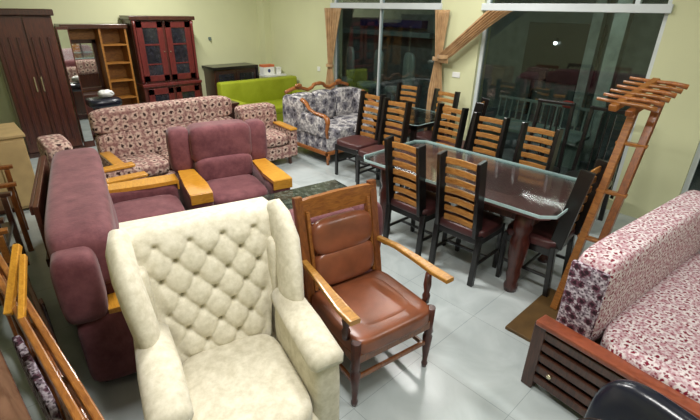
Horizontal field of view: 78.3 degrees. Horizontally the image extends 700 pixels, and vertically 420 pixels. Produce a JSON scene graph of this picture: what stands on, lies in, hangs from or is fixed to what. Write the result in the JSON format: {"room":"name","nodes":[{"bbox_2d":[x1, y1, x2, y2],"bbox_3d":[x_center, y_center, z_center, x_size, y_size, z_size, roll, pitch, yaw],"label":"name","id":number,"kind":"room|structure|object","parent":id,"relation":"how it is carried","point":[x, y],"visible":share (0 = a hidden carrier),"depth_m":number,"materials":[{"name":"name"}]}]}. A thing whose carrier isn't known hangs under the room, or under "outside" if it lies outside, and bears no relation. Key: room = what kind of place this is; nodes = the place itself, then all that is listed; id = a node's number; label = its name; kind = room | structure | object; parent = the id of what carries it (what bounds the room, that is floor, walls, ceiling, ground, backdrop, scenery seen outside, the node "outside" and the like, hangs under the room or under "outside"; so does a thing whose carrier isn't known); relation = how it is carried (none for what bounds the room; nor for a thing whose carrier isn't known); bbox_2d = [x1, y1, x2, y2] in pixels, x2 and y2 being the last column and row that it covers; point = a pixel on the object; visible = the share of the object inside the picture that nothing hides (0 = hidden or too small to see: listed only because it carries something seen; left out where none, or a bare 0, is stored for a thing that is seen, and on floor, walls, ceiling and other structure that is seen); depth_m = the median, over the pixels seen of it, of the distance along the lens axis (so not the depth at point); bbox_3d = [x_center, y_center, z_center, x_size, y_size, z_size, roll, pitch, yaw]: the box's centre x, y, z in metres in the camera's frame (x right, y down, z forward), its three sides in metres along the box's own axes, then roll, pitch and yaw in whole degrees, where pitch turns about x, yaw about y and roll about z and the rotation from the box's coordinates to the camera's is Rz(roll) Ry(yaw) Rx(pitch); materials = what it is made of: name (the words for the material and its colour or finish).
{"room":"store","nodes":[
{"label":"store","id":0,"kind":"room"},
{"bbox_2d":[0,0,260,137],"bbox_3d":[-4.320,-2.694,6.677,7.500,3.100,0.200,-21,33,-39],"label":"wall","id":1,"kind":"structure","parent":0,"point":[231,25],"depth_m":7.77,"materials":[{"name":"paint"}]},
{"bbox_2d":[256,0,272,77],"bbox_3d":[-1.713,-3.552,8.643,0.160,3.100,0.220,-21,33,-39],"label":"pier","id":2,"kind":"object","parent":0,"point":[263,6],"visible":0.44,"depth_m":8.57,"materials":[{"name":"paint"}]},
{"bbox_2d":[0,82,699,419],"bbox_3d":[1.571,-0.428,5.980,14.000,0.200,18.000,-21,33,-39],"label":"floor","id":3,"kind":"structure","parent":0,"point":[473,370],"depth_m":2.89,"materials":[{"name":"tile"}]},
{"bbox_2d":[0,227,10,305],"bbox_3d":[-2.349,0.424,2.562,0.570,0.986,0.598,-16,30,-32],"label":"chair","id":4,"kind":"object","parent":3,"relation":"on","point":[5,252],"visible":0.16,"depth_m":2.84,"materials":[{"name":"orange wood"}]},
{"bbox_2d":[0,191,29,265],"bbox_3d":[-2.788,0.157,3.119,0.570,0.986,0.598,-13,29,-28],"label":"chair","id":5,"kind":"object","parent":3,"relation":"on","point":[12,226],"visible":0.57,"depth_m":3.39,"materials":[{"name":"brown wood"}]},
{"bbox_2d":[0,350,31,419],"bbox_3d":[-1.576,1.036,1.605,1.200,0.710,0.680,22,32,38],"label":"table","id":6,"kind":"object","parent":3,"relation":"on","point":[12,404],"visible":1,"depth_m":1.55,"materials":[{"name":"brown wood"}]},
{"bbox_2d":[0,164,33,251],"bbox_3d":[-3.176,-0.075,3.696,0.569,0.906,0.598,-17,31,-34],"label":"chair","id":7,"kind":"object","parent":3,"relation":"on","point":[14,200],"visible":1,"depth_m":3.73,"materials":[{"name":"brown wood"}]},
{"bbox_2d":[0,122,34,208],"bbox_3d":[-3.707,-0.439,4.532,0.560,0.780,0.640,-21,33,-39],"label":"base cabinet","id":8,"kind":"object","parent":3,"relation":"on","point":[13,150],"visible":0.61,"depth_m":4.38,"materials":[{"name":"brown wood"}]},
{"bbox_2d":[29,155,49,266],"bbox_3d":[-2.261,0.157,3.290,0.050,0.860,1.170,-13,28,-28],"label":"panel","id":9,"kind":"object","parent":3,"relation":"on","point":[37,205],"visible":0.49,"depth_m":2.90,"materials":[{"name":"brown wood"}]},
{"bbox_2d":[0,8,84,158],"bbox_3d":[-4.438,-1.785,6.093,0.740,1.940,0.590,-19,32,-37],"label":"wardrobe","id":10,"kind":"object","parent":3,"relation":"on","point":[31,65],"visible":0.8,"depth_m":5.86,"materials":[{"name":"brown wood"}]},
{"bbox_2d":[10,243,89,419],"bbox_3d":[-1.690,0.740,2.439,0.042,0.540,1.720,-21,33,-39],"label":"panel","id":11,"kind":"object","parent":3,"relation":"on","point":[40,307],"visible":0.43,"depth_m":2.35,"materials":[{"name":"brown wood"}]},
{"bbox_2d":[0,244,104,419],"bbox_3d":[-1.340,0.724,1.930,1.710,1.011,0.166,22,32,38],"label":"chair","id":12,"kind":"object","parent":3,"relation":"on","point":[58,396],"visible":1,"depth_m":1.75,"materials":[{"name":"orange wood"}]},
{"bbox_2d":[55,27,95,147],"bbox_3d":[-4.020,-1.761,6.320,0.150,1.720,0.036,-19,32,-37],"label":"mirror","id":13,"kind":"object","parent":3,"relation":"on","point":[63,36],"visible":0.9,"depth_m":6.27,"materials":[{"name":"brown mirror"}]},
{"bbox_2d":[36,134,147,183],"bbox_3d":[-2.416,-0.280,4.140,0.770,0.930,0.500,-20,32,-38],"label":"patterned armchair","id":14,"kind":"object","parent":3,"relation":"on","point":[48,145],"visible":0.26,"depth_m":3.95,"materials":[{"name":"pink fabric"}]},
{"bbox_2d":[54,23,138,136],"bbox_3d":[-3.943,-2.036,6.893,0.920,1.740,0.370,-21,33,-39],"label":"dresser","id":15,"kind":"object","parent":3,"relation":"on","point":[101,51],"visible":0.42,"depth_m":6.83,"materials":[{"name":"brown wood"}]},
{"bbox_2d":[72,43,100,87],"bbox_3d":[-4.161,-2.259,6.747,0.340,0.660,0.007,-21,33,-39],"label":"mirror","id":16,"kind":"object","parent":15,"relation":"attached to","point":[85,54],"depth_m":6.77,"materials":[{"name":"mirror"}]},
{"bbox_2d":[83,90,99,97],"bbox_3d":[-4.075,-1.840,6.822,0.460,0.040,0.330,-21,33,-39],"label":"countertop","id":17,"kind":"structure","parent":15,"relation":"on","point":[88,94],"depth_m":6.72,"materials":[{"name":"brown wood"}]},
{"bbox_2d":[103,43,126,45],"bbox_3d":[-3.760,-2.619,6.800,0.340,0.022,0.290,-21,33,-39],"label":"shelf","id":18,"kind":"object","parent":15,"relation":"attached to","point":[104,44],"depth_m":6.76,"materials":[{"name":"brown wood"}]},
{"bbox_2d":[107,60,129,64],"bbox_3d":[-3.766,-2.374,6.913,0.340,0.022,0.290,-21,33,-39],"label":"shelf","id":19,"kind":"object","parent":15,"relation":"attached to","point":[109,62],"depth_m":6.93,"materials":[{"name":"brown wood"}]},
{"bbox_2d":[110,77,132,81],"bbox_3d":[-3.771,-2.129,7.027,0.340,0.022,0.290,-21,33,-39],"label":"shelf","id":20,"kind":"object","parent":15,"relation":"attached to","point":[112,79],"depth_m":7.02,"materials":[{"name":"brown wood"}]},
{"bbox_2d":[114,94,135,98],"bbox_3d":[-3.776,-1.884,7.141,0.340,0.022,0.290,-21,33,-39],"label":"shelf","id":21,"kind":"object","parent":15,"relation":"attached to","point":[123,96],"depth_m":7.15,"materials":[{"name":"brown wood"}]},
{"bbox_2d":[85,96,122,110],"bbox_3d":[-3.379,-1.147,6.048,0.420,0.861,0.380,-21,33,-39],"label":"stool","id":22,"kind":"object","parent":3,"relation":"on","point":[98,102],"visible":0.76,"depth_m":5.77,"materials":[{"name":"black leather"}]},
{"bbox_2d":[97,89,113,96],"bbox_3d":[-3.321,-1.586,5.851,0.197,0.104,0.166,-21,33,-39],"label":"cloth","id":23,"kind":"object","parent":22,"relation":"on","point":[102,93],"visible":1,"depth_m":5.80,"materials":[{"name":"fabric"}]},
{"bbox_2d":[44,148,184,381],"bbox_3d":[-1.581,0.164,3.187,0.917,0.960,2.070,-13,28,-28],"label":"sofa","id":24,"kind":"object","parent":3,"relation":"on","point":[81,210],"visible":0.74,"depth_m":2.36,"materials":[{"name":"fabric"}]},
{"bbox_2d":[114,195,184,222],"bbox_3d":[-1.753,0.057,3.718,0.600,0.190,0.550,-13,28,-28],"label":"seat cushion","id":25,"kind":"object","parent":24,"relation":"on","point":[127,207],"depth_m":3.69,"materials":[{"name":"red fabric"}]},
{"bbox_2d":[88,96,232,177],"bbox_3d":[-2.056,-0.782,5.203,1.720,0.960,0.770,-20,32,-38],"label":"patterned sofa","id":26,"kind":"object","parent":3,"relation":"on","point":[135,133],"visible":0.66,"depth_m":4.97,"materials":[{"name":"pink fabric"}]},
{"bbox_2d":[118,152,169,176],"bbox_3d":[-2.373,-0.511,4.890,0.500,0.160,0.560,-20,32,-38],"label":"seat cushion","id":27,"kind":"object","parent":26,"relation":"on","point":[154,164],"depth_m":4.81,"materials":[{"name":"pink fabric"}]},
{"bbox_2d":[158,149,171,168],"bbox_3d":[-2.001,-0.646,5.197,0.500,0.160,0.560,-20,32,-38],"label":"seat cushion","id":28,"kind":"object","parent":26,"relation":"on","point":[163,153],"depth_m":5.05,"materials":[{"name":"pink fabric"}]},
{"bbox_2d":[119,15,202,102],"bbox_3d":[-3.162,-2.342,7.445,1.060,1.860,0.513,-21,33,-39],"label":"display cabinet","id":29,"kind":"object","parent":3,"relation":"on","point":[162,48],"visible":0.77,"depth_m":7.17,"materials":[{"name":"brown wood"}]},
{"bbox_2d":[105,197,343,419],"bbox_3d":[-0.567,0.629,2.040,0.858,1.120,0.965,-12,28,-27],"label":"chair","id":30,"kind":"object","parent":3,"relation":"on","point":[218,316],"visible":1,"depth_m":2.01,"materials":[{"name":"beige fabric"}]},
{"bbox_2d":[182,334,312,419],"bbox_3d":[-0.486,0.839,1.972,0.500,0.160,0.620,-12,28,-27],"label":"seat cushion","id":31,"kind":"object","parent":30,"relation":"on","point":[237,376],"depth_m":1.94,"materials":[{"name":"beige fabric"}]},
{"bbox_2d":[166,118,291,210],"bbox_3d":[-1.184,-0.330,4.269,0.990,0.960,0.897,-13,28,-27],"label":"armchair","id":32,"kind":"object","parent":3,"relation":"on","point":[217,162],"visible":0.86,"depth_m":4.22,"materials":[{"name":"fabric"}]},
{"bbox_2d":[206,174,267,204],"bbox_3d":[-1.131,-0.171,4.236,0.550,0.190,0.600,-13,28,-27],"label":"seat cushion","id":33,"kind":"object","parent":32,"relation":"on","point":[226,188],"depth_m":4.13,"materials":[{"name":"red fabric"}]},
{"bbox_2d":[202,62,258,95],"bbox_3d":[-2.298,-2.314,8.432,0.940,1.010,0.470,-21,33,-39],"label":"sideboard","id":34,"kind":"object","parent":3,"relation":"on","point":[216,73],"visible":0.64,"depth_m":8.10,"materials":[{"name":"brown wood"}]},
{"bbox_2d":[228,100,238,118],"bbox_3d":[-1.916,-1.244,6.453,0.400,0.750,0.440,-21,33,-39],"label":"base cabinet","id":35,"kind":"object","parent":3,"relation":"on","point":[234,103],"visible":0.13,"depth_m":6.26,"materials":[{"name":"brown wood"}]},
{"bbox_2d":[217,75,307,121],"bbox_3d":[-1.468,-1.896,7.771,1.640,0.840,0.800,-21,33,-39],"label":"sofa","id":36,"kind":"object","parent":3,"relation":"on","point":[271,90],"visible":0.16,"depth_m":7.75,"materials":[{"name":"green fabric"}]},
{"bbox_2d":[234,102,297,163],"bbox_3d":[-1.197,-1.067,6.091,0.620,0.760,0.770,-17,30,-34],"label":"patterned armchair","id":37,"kind":"object","parent":3,"relation":"on","point":[281,136],"visible":0.6,"depth_m":6.00,"materials":[{"name":"pink fabric"}]},
{"bbox_2d":[266,128,287,147],"bbox_3d":[-1.147,-1.019,6.038,0.400,0.160,0.560,-17,30,-34],"label":"seat cushion","id":38,"kind":"object","parent":37,"relation":"on","point":[276,137],"depth_m":5.89,"materials":[{"name":"pink fabric"}]},
{"bbox_2d":[259,73,285,77],"bbox_3d":[-1.573,-2.330,8.713,0.440,0.830,0.400,-21,33,-39],"label":"console","id":39,"kind":"object","parent":3,"relation":"on","point":[275,74],"visible":0.21,"depth_m":8.43,"materials":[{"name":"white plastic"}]},
{"bbox_2d":[259,64,274,74],"bbox_3d":[-1.629,-2.764,8.443,0.242,0.181,0.164,-19,32,-37],"label":"carton","id":40,"kind":"object","parent":39,"relation":"on","point":[265,69],"visible":1,"depth_m":8.38,"materials":[{"name":"white cardboard"}]},
{"bbox_2d":[274,67,280,73],"bbox_3d":[-1.435,-2.783,8.560,0.100,0.125,0.110,-14,29,-30],"label":"carton","id":41,"kind":"object","parent":39,"relation":"on","point":[277,69],"visible":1,"depth_m":8.53,"materials":[{"name":"cardboard"}]},
{"bbox_2d":[246,179,347,209],"bbox_3d":[-0.639,0.125,3.943,1.480,0.430,0.440,-16,30,-32],"label":"coffee table","id":42,"kind":"object","parent":3,"relation":"on","point":[286,196],"visible":0.08,"depth_m":4.08,"materials":[{"name":"green stone"}]},
{"bbox_2d":[282,79,389,164],"bbox_3d":[-0.200,-1.414,6.611,1.330,0.998,1.060,-21,33,-39],"label":"sofa","id":43,"kind":"object","parent":3,"relation":"on","point":[321,117],"visible":0.81,"depth_m":6.37,"materials":[{"name":"white fabric"}]},
{"bbox_2d":[291,92,316,113],"bbox_3d":[-0.722,-1.551,6.538,0.420,0.460,0.260,-21,33,-39],"label":"cushion","id":44,"kind":"object","parent":43,"relation":"on","point":[311,97],"depth_m":6.45,"materials":[{"name":"white fabric"}]},
{"bbox_2d":[311,89,335,118],"bbox_3d":[-0.430,-1.661,6.788,0.420,0.460,0.260,-21,33,-39],"label":"cushion","id":45,"kind":"object","parent":43,"relation":"on","point":[325,99],"depth_m":6.66,"materials":[{"name":"white fabric"}]},
{"bbox_2d":[328,119,353,135],"bbox_3d":[-0.327,-1.220,6.365,0.560,0.140,0.720,-21,33,-39],"label":"seat cushion","id":46,"kind":"object","parent":43,"relation":"on","point":[337,128],"depth_m":6.16,"materials":[{"name":"white fabric"}]},
{"bbox_2d":[331,87,352,115],"bbox_3d":[-0.137,-1.771,7.038,0.420,0.460,0.260,-21,33,-39],"label":"cushion","id":47,"kind":"object","parent":43,"relation":"on","point":[343,95],"depth_m":6.91,"materials":[{"name":"white fabric"}]},
{"bbox_2d":[332,113,373,128],"bbox_3d":[0.112,-1.384,6.739,0.560,0.140,0.720,-21,33,-39],"label":"seat cushion","id":48,"kind":"object","parent":43,"relation":"on","point":[350,118],"depth_m":6.65,"materials":[{"name":"white fabric"}]},
{"bbox_2d":[289,202,382,296],"bbox_3d":[-0.399,0.262,3.177,0.950,0.834,0.897,-14,29,-29],"label":"armchair","id":49,"kind":"object","parent":3,"relation":"on","point":[358,207],"visible":0.02,"depth_m":2.84,"materials":[{"name":"fabric"}]},
{"bbox_2d":[343,46,354,86],"bbox_3d":[-0.197,-3.378,10.610,0.520,1.225,0.620,-5,26,-12],"label":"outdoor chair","id":50,"kind":"object","parent":3,"relation":"on","point":[350,65],"visible":0.71,"depth_m":10.42,"materials":[{"name":"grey plastic"}]},
{"bbox_2d":[335,91,385,181],"bbox_3d":[0.136,-0.967,5.587,0.526,1.057,0.440,-22,34,-40],"label":"dining chair","id":51,"kind":"object","parent":3,"relation":"on","point":[352,144],"visible":0.88,"depth_m":5.57,"materials":[{"name":"black paint"}]},
{"bbox_2d":[357,49,383,99],"bbox_3d":[0.451,-3.075,9.985,0.520,1.225,0.620,-5,26,-12],"label":"outdoor chair","id":52,"kind":"object","parent":3,"relation":"on","point":[362,84],"visible":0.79,"depth_m":9.85,"materials":[{"name":"green plastic"}]},
{"bbox_2d":[292,179,453,406],"bbox_3d":[0.092,0.458,2.532,0.705,1.046,0.696,-15,30,-31],"label":"wooden armchair","id":53,"kind":"object","parent":3,"relation":"on","point":[368,314],"visible":0.96,"depth_m":2.51,"materials":[{"name":"brown wood"}]},
{"bbox_2d":[356,97,412,195],"bbox_3d":[0.410,-0.777,5.189,0.440,1.057,0.526,23,33,39],"label":"dining chair","id":54,"kind":"object","parent":3,"relation":"on","point":[386,101],"visible":0.59,"depth_m":5.19,"materials":[{"name":"black paint"}]},
{"bbox_2d":[385,52,415,107],"bbox_3d":[1.065,-2.787,9.393,0.520,1.225,0.620,-5,26,-12],"label":"outdoor chair","id":55,"kind":"object","parent":3,"relation":"on","point":[409,62],"visible":0.71,"depth_m":9.23,"materials":[{"name":"green plastic"}]},
{"bbox_2d":[385,82,422,137],"bbox_3d":[0.731,-1.293,6.315,0.440,1.057,0.526,18,30,33],"label":"dining chair","id":56,"kind":"object","parent":3,"relation":"on","point":[400,86],"visible":0.24,"depth_m":6.27,"materials":[{"name":"black paint"}]},
{"bbox_2d":[366,106,453,166],"bbox_3d":[0.792,-0.925,5.873,0.853,0.762,0.913,-21,33,-39],"label":"glass dining table","id":57,"kind":"object","parent":3,"relation":"on","point":[413,127],"visible":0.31,"depth_m":5.53,"materials":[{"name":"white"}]},
{"bbox_2d":[383,135,450,255],"bbox_3d":[0.588,-0.140,3.825,0.526,1.057,0.440,-21,33,-39],"label":"dining chair","id":58,"kind":"object","parent":3,"relation":"on","point":[417,203],"visible":0.82,"depth_m":3.68,"materials":[{"name":"black paint"}]},
{"bbox_2d":[409,88,460,144],"bbox_3d":[1.146,-1.086,5.889,0.526,1.057,0.440,-21,33,-39],"label":"dining chair","id":59,"kind":"object","parent":3,"relation":"on","point":[426,134],"visible":0.46,"depth_m":5.83,"materials":[{"name":"black paint"}]},
{"bbox_2d":[405,103,468,192],"bbox_3d":[0.991,-0.647,4.935,0.526,1.057,0.440,-19,32,-37],"label":"dining chair","id":60,"kind":"object","parent":3,"relation":"on","point":[462,120],"visible":0.38,"depth_m":4.91,"materials":[{"name":"black paint"}]},
{"bbox_2d":[437,97,489,153],"bbox_3d":[1.395,-0.886,5.469,0.526,1.057,0.440,13,27,24],"label":"dining chair","id":61,"kind":"object","parent":3,"relation":"on","point":[481,106],"visible":0.18,"depth_m":5.29,"materials":[{"name":"black paint"}]},
{"bbox_2d":[428,149,504,286],"bbox_3d":[0.958,0.027,3.482,0.526,1.057,0.440,-21,33,-39],"label":"dining chair","id":62,"kind":"object","parent":3,"relation":"on","point":[466,221],"visible":0.98,"depth_m":3.36,"materials":[{"name":"black paint"}]},
{"bbox_2d":[364,140,576,292],"bbox_3d":[1.045,-0.006,3.907,0.966,0.761,1.806,-22,34,-40],"label":"dining table","id":63,"kind":"object","parent":3,"relation":"on","point":[527,197],"visible":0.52,"depth_m":3.45,"materials":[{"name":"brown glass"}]},
{"bbox_2d":[465,112,510,213],"bbox_3d":[1.304,-0.444,4.513,0.526,1.057,0.440,-22,34,-40],"label":"dining chair","id":64,"kind":"object","parent":3,"relation":"on","point":[505,123],"visible":0.3,"depth_m":4.49,"materials":[{"name":"black paint"}]},
{"bbox_2d":[484,122,563,219],"bbox_3d":[1.644,-0.260,4.131,0.526,1.057,0.440,-21,33,-39],"label":"dining chair","id":65,"kind":"object","parent":3,"relation":"on","point":[525,128],"visible":0.31,"depth_m":4.10,"materials":[{"name":"black paint"}]},
{"bbox_2d":[481,95,597,169],"bbox_3d":[2.759,-1.200,6.532,0.551,0.820,1.560,-21,33,-39],"label":"bench","id":66,"kind":"object","parent":3,"relation":"on","point":[574,136],"visible":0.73,"depth_m":6.44,"materials":[{"name":"green wood"}]},
{"bbox_2d":[562,100,573,107],"bbox_3d":[3.064,-1.484,6.041,0.100,0.100,0.160,-21,33,-39],"label":"cushion","id":67,"kind":"object","parent":66,"relation":"on","point":[565,100],"visible":0.52,"depth_m":6.01,"materials":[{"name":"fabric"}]},
{"bbox_2d":[518,98,575,177],"bbox_3d":[2.070,-0.585,4.724,0.440,1.163,0.508,22,32,37],"label":"chair","id":68,"kind":"object","parent":3,"relation":"on","point":[557,169],"visible":0.28,"depth_m":4.69,"materials":[{"name":"paint"}]},
{"bbox_2d":[495,159,607,296],"bbox_3d":[1.556,0.101,3.351,0.440,1.057,0.526,-22,34,-40],"label":"dining chair","id":69,"kind":"object","parent":3,"relation":"on","point":[547,237],"visible":0.81,"depth_m":3.22,"materials":[{"name":"black paint"}]},
{"bbox_2d":[571,0,610,126],"bbox_3d":[4.551,-3.172,8.009,0.180,3.220,0.180,-21,33,-39],"label":"concrete post","id":70,"kind":"object","parent":3,"relation":"on","point":[598,22],"visible":0.89,"depth_m":8.10,"materials":[{"name":"grey concrete"}]},
{"bbox_2d":[559,105,625,220],"bbox_3d":[2.455,-0.430,4.406,0.440,1.163,0.508,23,33,39],"label":"chair","id":71,"kind":"object","parent":3,"relation":"on","point":[572,173],"visible":0.33,"depth_m":4.47,"materials":[{"name":"paint"}]},
{"bbox_2d":[505,76,688,341],"bbox_3d":[1.656,-0.008,2.917,1.189,1.620,0.397,-21,33,-39],"label":"coat stand","id":72,"kind":"object","parent":3,"relation":"on","point":[522,325],"visible":0.86,"depth_m":2.96,"materials":[{"name":"orange wood"}]},
{"bbox_2d":[581,0,635,162],"bbox_3d":[3.665,-2.229,5.938,0.180,3.220,0.180,-21,33,-39],"label":"concrete post","id":73,"kind":"object","parent":3,"relation":"on","point":[621,25],"visible":0.89,"depth_m":6.00,"materials":[{"name":"grey concrete"}]},
{"bbox_2d":[521,190,699,419],"bbox_3d":[2.167,0.676,2.311,1.745,0.910,1.510,-16,30,-33],"label":"sofa","id":74,"kind":"object","parent":3,"relation":"on","point":[629,309],"visible":0.98,"depth_m":2.27,"materials":[{"name":"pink fabric"}]},
{"bbox_2d":[578,379,698,419],"bbox_3d":[0.808,1.081,1.447,0.655,0.850,0.544,-12,28,-27],"label":"leather office chair","id":75,"kind":"object","parent":3,"relation":"on","point":[620,399],"visible":1,"depth_m":1.48,"materials":[{"name":"black leather"}]},
{"bbox_2d":[269,0,699,217],"bbox_3d":[2.211,-1.836,5.123,0.240,3.100,11.300,-21,33,-39],"label":"wall","id":76,"kind":"structure","parent":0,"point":[298,27],"depth_m":4.61,"materials":[{"name":"paint"}]},
{"bbox_2d":[324,8,340,89],"bbox_3d":[-0.314,-2.449,7.482,0.112,1.930,0.400,-21,33,-39],"label":"curtain","id":77,"kind":"object","parent":76,"relation":"hanging from","point":[332,15],"visible":0.61,"depth_m":7.27,"materials":[{"name":"fabric"}]},
{"bbox_2d":[330,0,442,141],"bbox_3d":[0.479,-2.498,6.745,0.145,2.630,2.260,-21,33,-39],"label":"window","id":78,"kind":"structure","parent":76,"relation":"attached to","point":[382,5],"depth_m":6.76,"materials":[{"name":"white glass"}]},
{"bbox_2d":[424,10,449,129],"bbox_3d":[1.193,-1.743,6.028,0.112,1.930,0.240,-21,33,-39],"label":"curtain","id":79,"kind":"object","parent":76,"relation":"hanging from","point":[441,16],"visible":0.56,"depth_m":5.84,"materials":[{"name":"fabric"}]},
{"bbox_2d":[452,72,459,77],"bbox_3d":[1.438,-1.833,5.828,0.012,0.070,0.120,-21,33,-39],"label":"switch plate","id":80,"kind":"object","parent":76,"relation":"attached to","point":[454,74],"visible":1,"depth_m":5.82,"materials":[{"name":"white plastic"}]},
{"bbox_2d":[437,10,511,63],"bbox_3d":[1.509,-2.141,5.379,0.112,0.650,0.988,-21,33,-39],"label":"curtain","id":81,"kind":"object","parent":76,"relation":"hanging from","point":[489,17],"visible":1,"depth_m":5.34,"materials":[{"name":"fabric"}]},
{"bbox_2d":[680,143,699,194],"bbox_3d":[4.427,-0.648,2.935,0.145,2.630,3.080,-21,33,-39],"label":"window","id":82,"kind":"structure","parent":76,"relation":"attached to","point":[695,162],"depth_m":4.27,"materials":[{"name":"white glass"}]},
{"label":"outside","id":83,"kind":"structure","parent":0,"visible":0},
{"bbox_2d":[342,0,673,198],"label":"window","id":84,"kind":"structure","parent":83,"point":[508,35],"depth_m":9.64,"materials":[{"name":"clear glass"}]},
{"bbox_2d":[342,18,434,38],"bbox_3d":[1.011,-4.865,11.451,0.550,0.380,3.200,-21,33,-39],"label":"awning","id":85,"kind":"object","parent":84,"relation":"attached to","point":[419,24],"visible":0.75,"depth_m":11.18,"materials":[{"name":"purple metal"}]},
{"bbox_2d":[520,22,607,113],"bbox_3d":[4.270,-2.845,8.895,0.075,1.870,1.500,-21,33,-39],"label":"screen","id":86,"kind":"object","parent":84,"relation":"attached to","point":[543,60],"visible":0.9,"depth_m":8.77,"materials":[{"name":"black glass"}]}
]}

